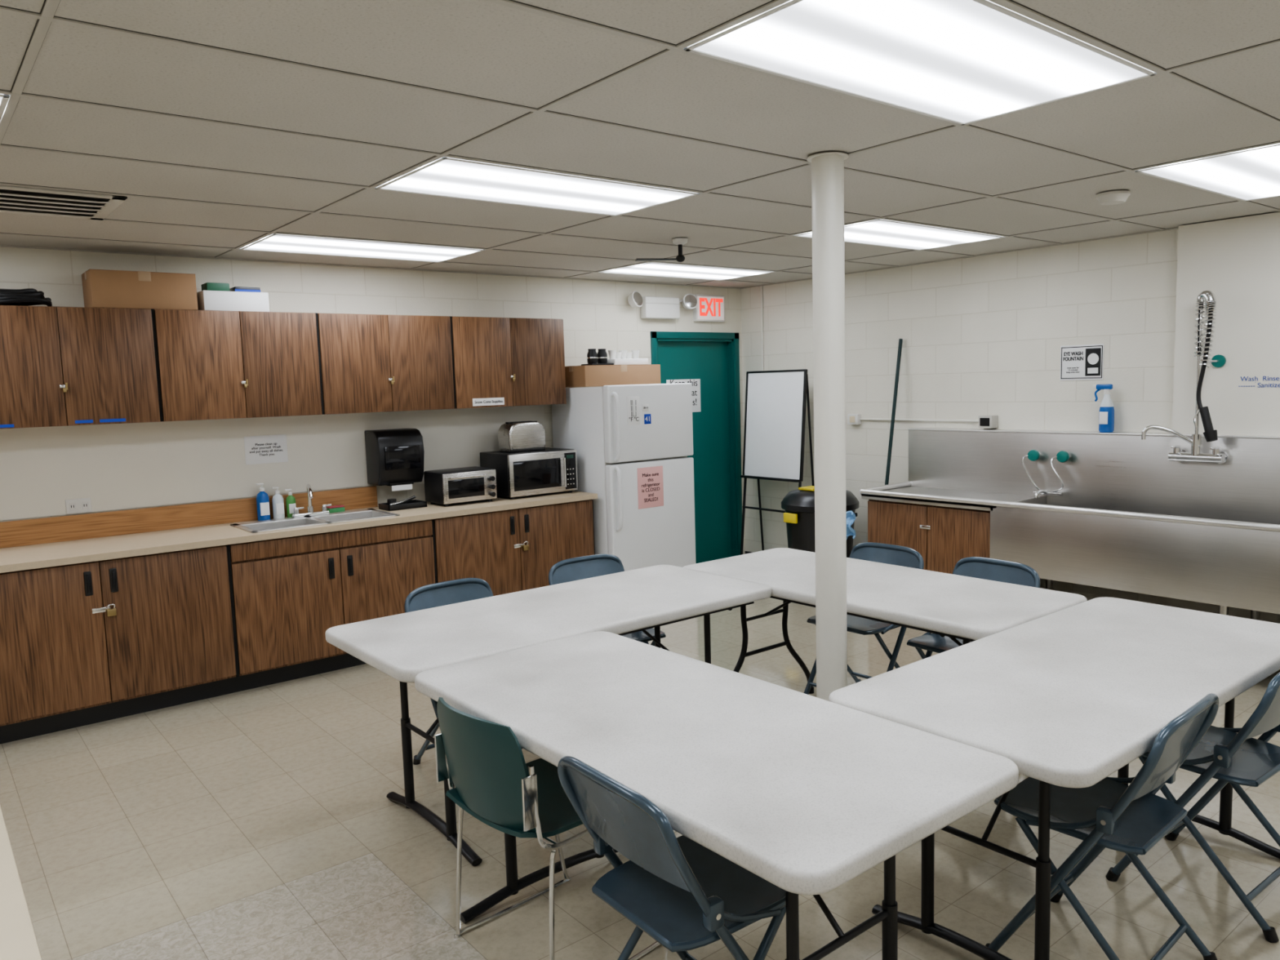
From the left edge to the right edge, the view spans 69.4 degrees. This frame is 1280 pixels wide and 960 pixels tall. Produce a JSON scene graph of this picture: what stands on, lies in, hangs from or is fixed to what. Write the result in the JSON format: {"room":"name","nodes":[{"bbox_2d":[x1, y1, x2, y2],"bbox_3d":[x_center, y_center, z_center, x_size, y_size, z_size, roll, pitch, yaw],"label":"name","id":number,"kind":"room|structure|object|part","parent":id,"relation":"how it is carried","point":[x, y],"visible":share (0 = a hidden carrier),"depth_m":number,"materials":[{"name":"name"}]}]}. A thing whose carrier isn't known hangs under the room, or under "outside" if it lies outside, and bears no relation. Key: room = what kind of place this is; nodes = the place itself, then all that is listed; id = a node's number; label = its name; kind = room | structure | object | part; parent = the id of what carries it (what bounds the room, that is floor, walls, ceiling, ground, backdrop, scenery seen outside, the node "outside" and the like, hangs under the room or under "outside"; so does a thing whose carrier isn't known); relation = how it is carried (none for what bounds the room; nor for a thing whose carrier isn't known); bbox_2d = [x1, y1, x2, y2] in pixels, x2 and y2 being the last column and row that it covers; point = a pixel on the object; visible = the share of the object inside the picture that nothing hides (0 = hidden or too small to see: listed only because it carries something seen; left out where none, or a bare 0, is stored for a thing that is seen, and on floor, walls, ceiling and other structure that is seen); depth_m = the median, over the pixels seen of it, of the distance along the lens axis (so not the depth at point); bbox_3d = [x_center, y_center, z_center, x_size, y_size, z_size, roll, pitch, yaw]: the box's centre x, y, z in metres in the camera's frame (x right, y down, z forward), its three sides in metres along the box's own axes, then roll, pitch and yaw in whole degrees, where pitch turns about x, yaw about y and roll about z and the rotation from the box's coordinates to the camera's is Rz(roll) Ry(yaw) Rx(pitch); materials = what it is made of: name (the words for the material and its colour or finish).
{"room":"break room","nodes":[
{"label":"break room","id":0,"kind":"room"},
{"bbox_2d":[0,246,737,521],"bbox_3d":[-2.373,-0.132,5.674,8.195,2.465,0.200,-6,8,-38],"label":"wall","id":1,"kind":"structure","parent":0,"point":[595,314],"depth_m":6.16,"materials":[{"name":"white paint"}]},
{"bbox_2d":[0,485,377,548],"bbox_3d":[-3.566,0.315,4.590,4.730,0.135,0.021,-6,8,-38],"label":"backsplash","id":2,"kind":"structure","parent":1,"relation":"attached to","point":[95,525],"depth_m":5.23,"materials":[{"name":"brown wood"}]},
{"bbox_2d":[0,404,544,520],"bbox_3d":[-3.097,-0.054,4.960,6.145,0.481,0.008,-6,8,-38],"label":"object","id":3,"kind":"structure","parent":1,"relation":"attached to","point":[128,465],"depth_m":5.39,"materials":[{"name":"white paint"}]},
{"bbox_2d":[65,497,92,514],"bbox_3d":[-3.041,0.141,5.009,0.120,0.080,0.010,-6,8,-38],"label":"electrical outlet","id":4,"kind":"object","parent":3,"relation":"attached to","point":[83,504],"visible":1,"depth_m":5.01,"materials":[{"name":"white plastic"}]},
{"bbox_2d":[244,434,288,464],"bbox_3d":[-2.268,-0.186,5.612,0.250,0.170,0.004,-6,8,-38],"label":"paper notice","id":5,"kind":"object","parent":3,"relation":"attached to","point":[264,449],"visible":1,"depth_m":5.61,"materials":[{"name":"white paper"}]},
{"bbox_2d":[364,427,424,491],"bbox_3d":[-1.590,-0.133,6.017,0.310,0.390,0.233,-6,8,-38],"label":"paper towel dispenser","id":6,"kind":"object","parent":3,"relation":"attached to","point":[395,457],"visible":1,"depth_m":5.94,"materials":[{"name":"black plastic"}]},
{"bbox_2d":[0,305,566,428],"bbox_3d":[-2.669,-0.621,5.054,5.256,0.600,0.327,-6,8,-38],"label":"upper cabinet","id":7,"kind":"object","parent":1,"relation":"attached to","point":[60,366],"depth_m":5.25,"materials":[{"name":"brown wood"}]},
{"bbox_2d":[0,288,52,306],"bbox_3d":[-3.143,-0.910,4.602,0.363,0.090,0.164,-6,8,-38],"label":"cable bundle","id":8,"kind":"object","parent":7,"relation":"on","point":[29,296],"visible":0.99,"depth_m":4.60,"materials":[{"name":"black plastic"}]},
{"bbox_3d":[-2.933,-0.288,4.678,0.590,0.021,0.002,-6,8,-38],"label":"blue tape strips","id":9,"kind":"part","parent":7,"relation":"part of","materials":[{"name":"blue plastic"}]},
{"bbox_2d":[81,269,198,310],"bbox_3d":[-2.707,-1.017,5.010,0.507,0.196,0.262,-6,8,-38],"label":"cardboard box","id":10,"kind":"object","parent":7,"relation":"on","point":[102,288],"visible":0.96,"depth_m":4.89,"materials":[{"name":"brown cardboard"}]},
{"bbox_2d":[196,282,269,311],"bbox_3d":[-2.343,-1.037,5.296,0.350,0.155,0.230,-6,8,-38],"label":"storage box","id":11,"kind":"object","parent":7,"relation":"on","point":[212,295],"visible":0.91,"depth_m":5.19,"materials":[{"name":"plastic"}]},
{"bbox_2d":[472,397,504,406],"bbox_3d":[-1.016,-0.526,6.208,0.240,0.050,0.004,-6,8,-38],"label":"label","id":12,"kind":"object","parent":7,"relation":"attached to","point":[491,401],"visible":1,"depth_m":6.21,"materials":[{"name":"white paper"}]},
{"bbox_2d":[627,290,697,319],"bbox_3d":[0.174,-1.400,7.418,0.685,0.205,0.132,-6,8,-38],"label":"emergency light","id":13,"kind":"object","parent":1,"relation":"attached to","point":[651,307],"visible":1,"depth_m":7.40,"materials":[{"name":"white plastic"}]},
{"bbox_2d":[650,331,742,563],"bbox_3d":[0.470,-0.231,7.896,0.990,2.035,0.150,-6,8,-38],"label":"door","id":14,"kind":"structure","parent":1,"relation":"in","point":[711,357],"depth_m":8.04,"materials":[{"name":"teal paint"}]},
{"bbox_2d":[666,378,701,412],"bbox_3d":[0.370,-0.708,7.792,0.380,0.280,0.004,-6,8,-38],"label":"door sign","id":15,"kind":"object","parent":14,"relation":"attached to","point":[695,383],"visible":0.38,"depth_m":7.87,"materials":[{"name":"white paper"}]},
{"bbox_2d":[693,294,724,322],"bbox_3d":[0.584,-1.447,7.799,0.330,0.220,0.049,-6,8,-38],"label":"exit sign","id":16,"kind":"object","parent":1,"relation":"attached to","point":[709,308],"visible":0.97,"depth_m":7.77,"materials":[{"name":"white plastic"}]},
{"bbox_2d":[0,0,1279,288],"bbox_3d":[0.183,-1.103,2.380,8.440,0.102,8.200,-6,8,-38],"label":"ceiling","id":17,"kind":"structure","parent":0,"point":[224,126],"depth_m":2.95,"materials":[{"name":"tile"}]},
{"bbox_2d":[0,93,9,120],"bbox_3d":[-2.292,-0.969,2.265,1.195,0.008,0.586,-6,8,-38],"label":"recessed light","id":18,"kind":"object","parent":17,"relation":"in","point":[4,99],"visible":1,"depth_m":2.46,"materials":[{"name":"white plastic"}]},
{"bbox_2d":[0,185,127,220],"bbox_3d":[-2.405,-1.112,3.732,0.500,0.020,0.560,-6,8,-38],"label":"ceiling air vent","id":19,"kind":"object","parent":17,"relation":"in","point":[15,200],"depth_m":3.71,"materials":[{"name":"beige metal"}]},
{"bbox_2d":[239,233,485,262],"bbox_3d":[-1.543,-1.298,5.202,1.195,0.008,0.586,-6,8,-38],"label":"recessed light","id":20,"kind":"object","parent":17,"relation":"in","point":[274,242],"visible":1,"depth_m":5.16,"materials":[{"name":"white plastic"}]},
{"bbox_2d":[374,156,699,216],"bbox_3d":[-0.395,-1.183,3.783,1.195,0.008,0.586,-6,8,-38],"label":"recessed light","id":21,"kind":"object","parent":17,"relation":"in","point":[448,177],"visible":1,"depth_m":3.72,"materials":[{"name":"white plastic"}]},
{"bbox_2d":[598,262,774,280],"bbox_3d":[0.353,-1.512,6.720,1.195,0.008,0.586,-6,8,-38],"label":"recessed light","id":22,"kind":"object","parent":17,"relation":"in","point":[655,269],"visible":1,"depth_m":6.69,"materials":[{"name":"white plastic"}]},
{"bbox_2d":[792,218,1004,250],"bbox_3d":[1.501,-1.398,5.301,1.195,0.008,0.586,-6,8,-38],"label":"recessed light","id":23,"kind":"object","parent":17,"relation":"in","point":[882,233],"visible":0.98,"depth_m":5.29,"materials":[{"name":"white plastic"}]},
{"bbox_2d":[683,0,1156,125],"bbox_3d":[0.753,-1.069,2.365,1.195,0.008,0.586,-6,8,-38],"label":"recessed light","id":24,"kind":"object","parent":17,"relation":"in","point":[961,62],"visible":1,"depth_m":2.30,"materials":[{"name":"white plastic"}]},
{"bbox_2d":[1096,190,1130,204],"bbox_3d":[2.150,-1.279,4.202,0.140,0.045,0.140,-6,8,-38],"label":"smoke detector","id":25,"kind":"object","parent":17,"relation":"attached to","point":[1111,197],"visible":1,"depth_m":4.16,"materials":[{"name":"plastic"}]},
{"bbox_2d":[1134,143,1279,201],"bbox_3d":[2.650,-1.284,3.882,1.195,0.008,0.586,-6,8,-38],"label":"recessed light","id":26,"kind":"object","parent":17,"relation":"in","point":[1252,174],"visible":1,"depth_m":3.83,"materials":[{"name":"white plastic"}]},
{"bbox_2d":[0,597,1279,959],"bbox_3d":[0.257,1.397,2.640,8.440,0.100,8.200,-6,8,-38],"label":"floor","id":27,"kind":"structure","parent":0,"point":[260,823],"depth_m":3.18,"materials":[{"name":"tile"}]},
{"bbox_2d":[0,805,42,959],"bbox_3d":[-1.090,1.129,1.077,0.747,0.835,1.760,-6,8,-38],"label":"countertop","id":28,"kind":"structure","parent":27,"relation":"on","point":[18,940],"depth_m":1.43,"materials":[{"name":"beige laminate"}]},
{"bbox_2d":[0,499,595,743],"bbox_3d":[-2.845,0.792,4.820,6.055,0.833,0.623,-6,8,-38],"label":"base cabinet","id":29,"kind":"object","parent":27,"relation":"on","point":[90,642],"visible":0.93,"depth_m":4.95,"materials":[{"name":"brown wood"}]},
{"bbox_2d":[0,490,597,573],"bbox_3d":[-2.851,0.359,4.775,6.065,0.034,0.635,-6,8,-38],"label":"countertop","id":30,"kind":"structure","parent":29,"relation":"on","point":[92,549],"depth_m":5.01,"materials":[{"name":"beige laminate"}]},
{"bbox_2d":[256,483,270,520],"bbox_3d":[-2.262,0.130,5.545,0.072,0.224,0.073,-6,8,-38],"label":"dish soap bottle","id":31,"kind":"object","parent":30,"relation":"on","point":[262,497],"visible":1,"depth_m":5.52,"materials":[{"name":"blue plastic"}]},
{"bbox_2d":[271,486,284,519],"bbox_3d":[-2.195,0.137,5.607,0.066,0.194,0.067,-6,8,-38],"label":"hand soap bottle","id":32,"kind":"object","parent":30,"relation":"on","point":[277,501],"visible":1,"depth_m":5.58,"materials":[{"name":"white plastic"}]},
{"bbox_2d":[284,488,296,517],"bbox_3d":[-2.134,0.141,5.650,0.058,0.173,0.057,-6,8,-38],"label":"soap bottle","id":33,"kind":"object","parent":30,"relation":"on","point":[291,504],"visible":0.87,"depth_m":5.63,"materials":[{"name":"green plastic"}]},
{"bbox_2d":[291,484,331,517],"bbox_3d":[-1.955,0.122,5.577,0.240,0.202,0.200,-6,8,-38],"label":"kitchen faucet","id":34,"kind":"object","parent":30,"relation":"on","point":[310,508],"visible":1,"depth_m":5.62,"materials":[{"name":"silver metal"}]},
{"bbox_2d":[230,508,399,533],"bbox_3d":[-1.917,0.313,5.492,0.860,0.162,0.430,-6,8,-38],"label":"sink","id":35,"kind":"object","parent":30,"relation":"in","point":[264,526],"visible":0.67,"depth_m":5.51,"materials":[{"name":"metal"}]},
{"bbox_2d":[326,505,344,512],"bbox_3d":[-1.918,0.183,5.829,0.100,0.040,0.050,-6,8,-38],"label":"sponge","id":36,"kind":"object","parent":30,"relation":"on","point":[335,508],"visible":0.94,"depth_m":5.81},
{"bbox_2d":[378,495,426,511],"bbox_3d":[-1.525,0.145,5.944,0.260,0.069,0.160,-6,8,-38],"label":"tray","id":37,"kind":"object","parent":30,"relation":"on","point":[393,504],"visible":1,"depth_m":5.91,"materials":[{"name":"black plastic"}]},
{"bbox_2d":[423,466,497,506],"bbox_3d":[-1.179,0.041,6.119,0.395,0.219,0.311,-6,8,-38],"label":"toaster oven","id":38,"kind":"object","parent":30,"relation":"on","point":[446,486],"visible":1,"depth_m":6.02,"materials":[{"name":"silver metal"}]},
{"bbox_2d":[480,447,577,499],"bbox_3d":[-0.771,-0.053,6.492,0.550,0.304,0.432,-6,8,-38],"label":"microwave oven","id":39,"kind":"object","parent":30,"relation":"on","point":[549,470],"visible":0.98,"depth_m":6.32,"materials":[{"name":"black metal"}]},
{"bbox_2d":[497,421,546,453],"bbox_3d":[-0.814,-0.305,6.457,0.325,0.206,0.170,-6,8,-38],"label":"toaster","id":40,"kind":"object","parent":39,"relation":"on","point":[518,436],"visible":1,"depth_m":6.37,"materials":[{"name":"metal"}]},
{"bbox_2d":[404,577,522,764],"bbox_3d":[-0.702,0.850,3.953,0.446,0.785,0.475,-7,8,-40],"label":"folding chair","id":41,"kind":"object","parent":27,"relation":"on","point":[460,590],"visible":0.24,"depth_m":4.05,"materials":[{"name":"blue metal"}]},
{"bbox_2d":[434,697,660,959],"bbox_3d":[-0.277,0.974,2.652,0.530,0.781,0.475,-7,8,-42],"label":"chair","id":42,"kind":"object","parent":27,"relation":"on","point":[484,760],"visible":0.84,"depth_m":2.45,"materials":[{"name":"green plastic"}]},
{"bbox_2d":[324,564,771,866],"bbox_3d":[-0.297,0.874,3.777,1.715,0.733,0.755,-6,8,-38],"label":"folding table","id":43,"kind":"object","parent":27,"relation":"on","point":[402,646],"visible":0.7,"depth_m":3.55,"materials":[{"name":"plastic"}]},
{"bbox_2d":[548,553,666,646],"bbox_3d":[-0.144,0.782,4.438,0.446,0.785,0.475,-6,7,-35],"label":"folding chair","id":44,"kind":"object","parent":27,"relation":"on","point":[578,568],"visible":0.29,"depth_m":4.54,"materials":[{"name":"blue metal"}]},
{"bbox_2d":[551,382,696,571],"bbox_3d":[-0.100,0.105,6.860,0.775,1.615,0.764,-6,8,-38],"label":"refrigerator","id":45,"kind":"object","parent":27,"relation":"on","point":[593,422],"visible":0.72,"depth_m":6.56,"materials":[{"name":"white metal"}]},
{"bbox_2d":[564,364,660,386],"bbox_3d":[-0.223,-0.777,6.885,0.702,0.152,0.342,-6,8,-38],"label":"cardboard box","id":46,"kind":"object","parent":45,"relation":"on","point":[586,375],"visible":0.91,"depth_m":6.70,"materials":[{"name":"brown cardboard"}]},
{"bbox_2d":[581,348,613,365],"bbox_3d":[-0.314,-0.902,6.788,0.200,0.120,0.140,-6,8,-38],"label":"canisters","id":47,"kind":"object","parent":46,"relation":"on","point":[593,357],"visible":0.93,"depth_m":6.75,"materials":[{"name":"black plastic"}]},
{"bbox_2d":[607,350,648,364],"bbox_3d":[-0.112,-0.920,6.951,0.320,0.110,0.160,-6,8,-38],"label":"cups","id":48,"kind":"object","parent":46,"relation":"on","point":[622,357],"visible":0.94,"depth_m":6.89,"materials":[{"name":"white plastic"}]},
{"bbox_2d":[626,395,639,425],"bbox_3d":[-0.045,-0.481,6.431,0.110,0.200,0.004,-6,8,-38],"label":"thermometer","id":49,"kind":"object","parent":45,"relation":"attached to","point":[633,402],"visible":1,"depth_m":6.43,"materials":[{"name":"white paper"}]},
{"bbox_2d":[642,404,648,411],"bbox_3d":[0.040,-0.508,6.498,0.060,0.050,0.004,-6,8,-38],"label":"note","id":50,"kind":"object","parent":45,"relation":"attached to","point":[645,406],"visible":1,"depth_m":6.50,"materials":[{"name":"white paper"}]},
{"bbox_2d":[644,413,651,424],"bbox_3d":[0.054,-0.429,6.515,0.060,0.070,0.004,-6,8,-38],"label":"magnet","id":51,"kind":"object","parent":45,"relation":"attached to","point":[646,416],"visible":1,"depth_m":6.51,"materials":[{"name":"blue plastic"}]},
{"bbox_2d":[636,465,663,509],"bbox_3d":[0.076,0.052,6.572,0.235,0.290,0.004,-6,8,-38],"label":"sign","id":52,"kind":"object","parent":45,"relation":"attached to","point":[650,479],"visible":1,"depth_m":6.57,"materials":[{"name":"paper"}]},
{"bbox_2d":[557,755,799,959],"bbox_3d":[0.103,1.011,2.176,0.475,0.785,0.446,-6,7,-37],"label":"folding chair","id":53,"kind":"object","parent":27,"relation":"on","point":[684,895],"visible":0.91,"depth_m":2.08,"materials":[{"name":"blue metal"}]},
{"bbox_2d":[414,631,1018,959],"bbox_3d":[0.089,0.991,2.543,0.760,0.733,1.640,-6,8,-38],"label":"folding table","id":54,"kind":"object","parent":27,"relation":"on","point":[807,794],"visible":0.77,"depth_m":2.20,"materials":[{"name":"plastic"}]},
{"bbox_2d":[740,368,814,555],"bbox_3d":[1.137,-0.054,7.657,0.308,1.696,0.654,-6,8,-38],"label":"easel","id":55,"kind":"object","parent":27,"relation":"on","point":[775,401],"visible":0.86,"depth_m":7.58,"materials":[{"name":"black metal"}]},
{"bbox_2d":[781,485,858,557],"bbox_3d":[1.370,0.450,7.029,0.577,0.808,0.577,0,6,12],"label":"trash bin","id":56,"kind":"object","parent":27,"relation":"on","point":[798,504],"visible":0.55,"depth_m":6.84,"materials":[{"name":"black plastic"}]},
{"bbox_2d":[846,511,855,539],"bbox_3d":[1.437,0.321,6.492,0.109,0.217,0.139,-6,8,-38],"label":"cleaning cloth","id":57,"kind":"object","parent":56,"relation":"hanging from","point":[851,516],"visible":0.39,"depth_m":6.46,"materials":[{"name":"blue fabric"}]},
{"bbox_2d":[804,542,924,694],"bbox_3d":[1.101,0.733,4.560,0.475,0.785,0.446,-7,8,-40],"label":"folding chair","id":58,"kind":"object","parent":27,"relation":"on","point":[898,555],"visible":0.4,"depth_m":4.57,"materials":[{"name":"blue metal"}]},
{"bbox_2d":[683,547,1087,693],"bbox_3d":[0.992,0.804,4.093,0.745,0.736,1.650,-6,8,-38],"label":"folding table","id":59,"kind":"object","parent":27,"relation":"on","point":[968,609],"visible":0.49,"depth_m":3.82,"materials":[{"name":"plastic"}]},
{"bbox_2d":[884,338,902,484],"bbox_3d":[1.784,-0.085,6.811,0.388,1.892,0.200,-6,8,-38],"label":"pole","id":60,"kind":"object","parent":27,"relation":"on","point":[900,347],"visible":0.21,"depth_m":6.81,"materials":[{"name":"black plastic"}]},
{"bbox_2d":[867,499,990,573],"bbox_3d":[2.066,0.527,6.219,0.527,0.780,0.930,-6,8,-38],"label":"base cabinet","id":61,"kind":"object","parent":27,"relation":"on","point":[943,536],"visible":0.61,"depth_m":6.00,"materials":[{"name":"brown wood"}]},
{"bbox_2d":[906,556,1039,659],"bbox_3d":[1.466,0.769,4.109,0.475,0.785,0.446,-6,7,-37],"label":"folding chair","id":62,"kind":"object","parent":27,"relation":"on","point":[985,568],"visible":0.34,"depth_m":4.16,"materials":[{"name":"blue metal"}]},
{"bbox_2d":[828,596,1279,959],"bbox_3d":[1.407,0.917,2.882,1.700,0.733,0.740,-6,8,-38],"label":"folding table","id":63,"kind":"object","parent":27,"relation":"on","point":[1073,695],"visible":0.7,"depth_m":2.63,"materials":[{"name":"plastic"}]},
{"bbox_2d":[858,427,1279,620],"bbox_3d":[2.900,0.373,5.246,0.703,1.240,3.553,-6,8,-38],"label":"sink","id":64,"kind":"object","parent":27,"relation":"on","point":[1127,517],"visible":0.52,"depth_m":5.29,"materials":[{"name":"metal"}]},
{"bbox_2d":[1022,449,1069,497],"bbox_3d":[2.568,-0.046,5.849,0.239,0.289,0.235,-2,6,-1],"label":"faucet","id":65,"kind":"object","parent":64,"relation":"attached to","point":[1063,456],"visible":1,"depth_m":5.79,"materials":[{"name":"silver metal"}]},
{"bbox_2d":[1093,383,1114,432],"bbox_3d":[2.840,-0.441,5.666,0.086,0.292,0.124,-6,8,-38],"label":"spray bottle","id":66,"kind":"object","parent":64,"relation":"on","point":[1106,412],"visible":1,"depth_m":5.63,"materials":[{"name":"blue plastic"}]},
{"bbox_2d":[1141,289,1227,463],"bbox_3d":[3.047,-0.566,5.147,0.233,0.950,0.383,-6,8,-38],"label":"faucet","id":67,"kind":"object","parent":64,"relation":"attached to","point":[1206,298],"visible":1,"depth_m":5.07,"materials":[{"name":"silver metal"}]},
{"bbox_2d":[983,693,1218,959],"bbox_3d":[1.260,0.942,2.513,0.446,0.785,0.475,-7,8,-41],"label":"folding chair","id":68,"kind":"object","parent":27,"relation":"on","point":[1131,820],"visible":0.88,"depth_m":2.45,"materials":[{"name":"blue metal"}]},
{"bbox_2d":[1106,671,1279,942],"bbox_3d":[1.794,0.889,2.864,0.446,0.785,0.475,-6,7,-37],"label":"folding chair","id":69,"kind":"object","parent":27,"relation":"on","point":[1232,756],"visible":0.75,"depth_m":2.74,"materials":[{"name":"blue metal"}]},
{"bbox_2d":[635,238,688,262],"bbox_3d":[0.116,-1.278,5.162,0.272,0.126,0.214,-6,8,-38],"label":"bracket","id":70,"kind":"object","parent":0,"point":[680,242],"depth_m":5.15,"materials":[{"name":"black metal"}]},
{"bbox_2d":[737,288,745,554],"bbox_3d":[0.871,-0.498,8.269,0.145,2.465,0.200,-6,8,-38],"label":"wall","id":71,"kind":"structure","parent":0,"point":[739,295],"depth_m":8.13,"materials":[{"name":"white paint"}]},
{"bbox_2d":[806,151,848,701],"bbox_3d":[0.714,0.033,3.467,0.150,2.414,0.150,-6,8,-38],"label":"support column","id":72,"kind":"structure","parent":0,"point":[827,168],"depth_m":3.40,"materials":[{"name":"beige paint"}]},
{"bbox_2d":[740,212,1279,623],"bbox_3d":[3.462,-0.245,5.102,0.300,2.465,8.000,-6,8,-38],"label":"wall","id":73,"kind":"structure","parent":0,"point":[984,335],"depth_m":5.99,"materials":[{"name":"white paint"}]},
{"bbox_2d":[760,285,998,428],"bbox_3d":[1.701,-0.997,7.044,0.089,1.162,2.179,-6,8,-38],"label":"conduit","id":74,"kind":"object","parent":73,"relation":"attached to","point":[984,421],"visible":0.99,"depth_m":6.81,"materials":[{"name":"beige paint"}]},
{"bbox_2d":[1060,343,1103,380],"bbox_3d":[2.773,-0.738,5.807,0.006,0.220,0.270,-6,8,-38],"label":"sign","id":75,"kind":"object","parent":73,"relation":"attached to","point":[1082,362],"visible":1,"depth_m":5.80,"materials":[{"name":"white paper"}]},
{"bbox_2d":[1238,376,1279,387],"bbox_3d":[3.336,-0.528,4.977,0.002,0.061,0.199,-6,8,-38],"label":"lettering","id":76,"kind":"object","parent":73,"relation":"attached to","point":[1241,376],"visible":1,"depth_m":4.96,"materials":[{"name":"blue"}]}
]}

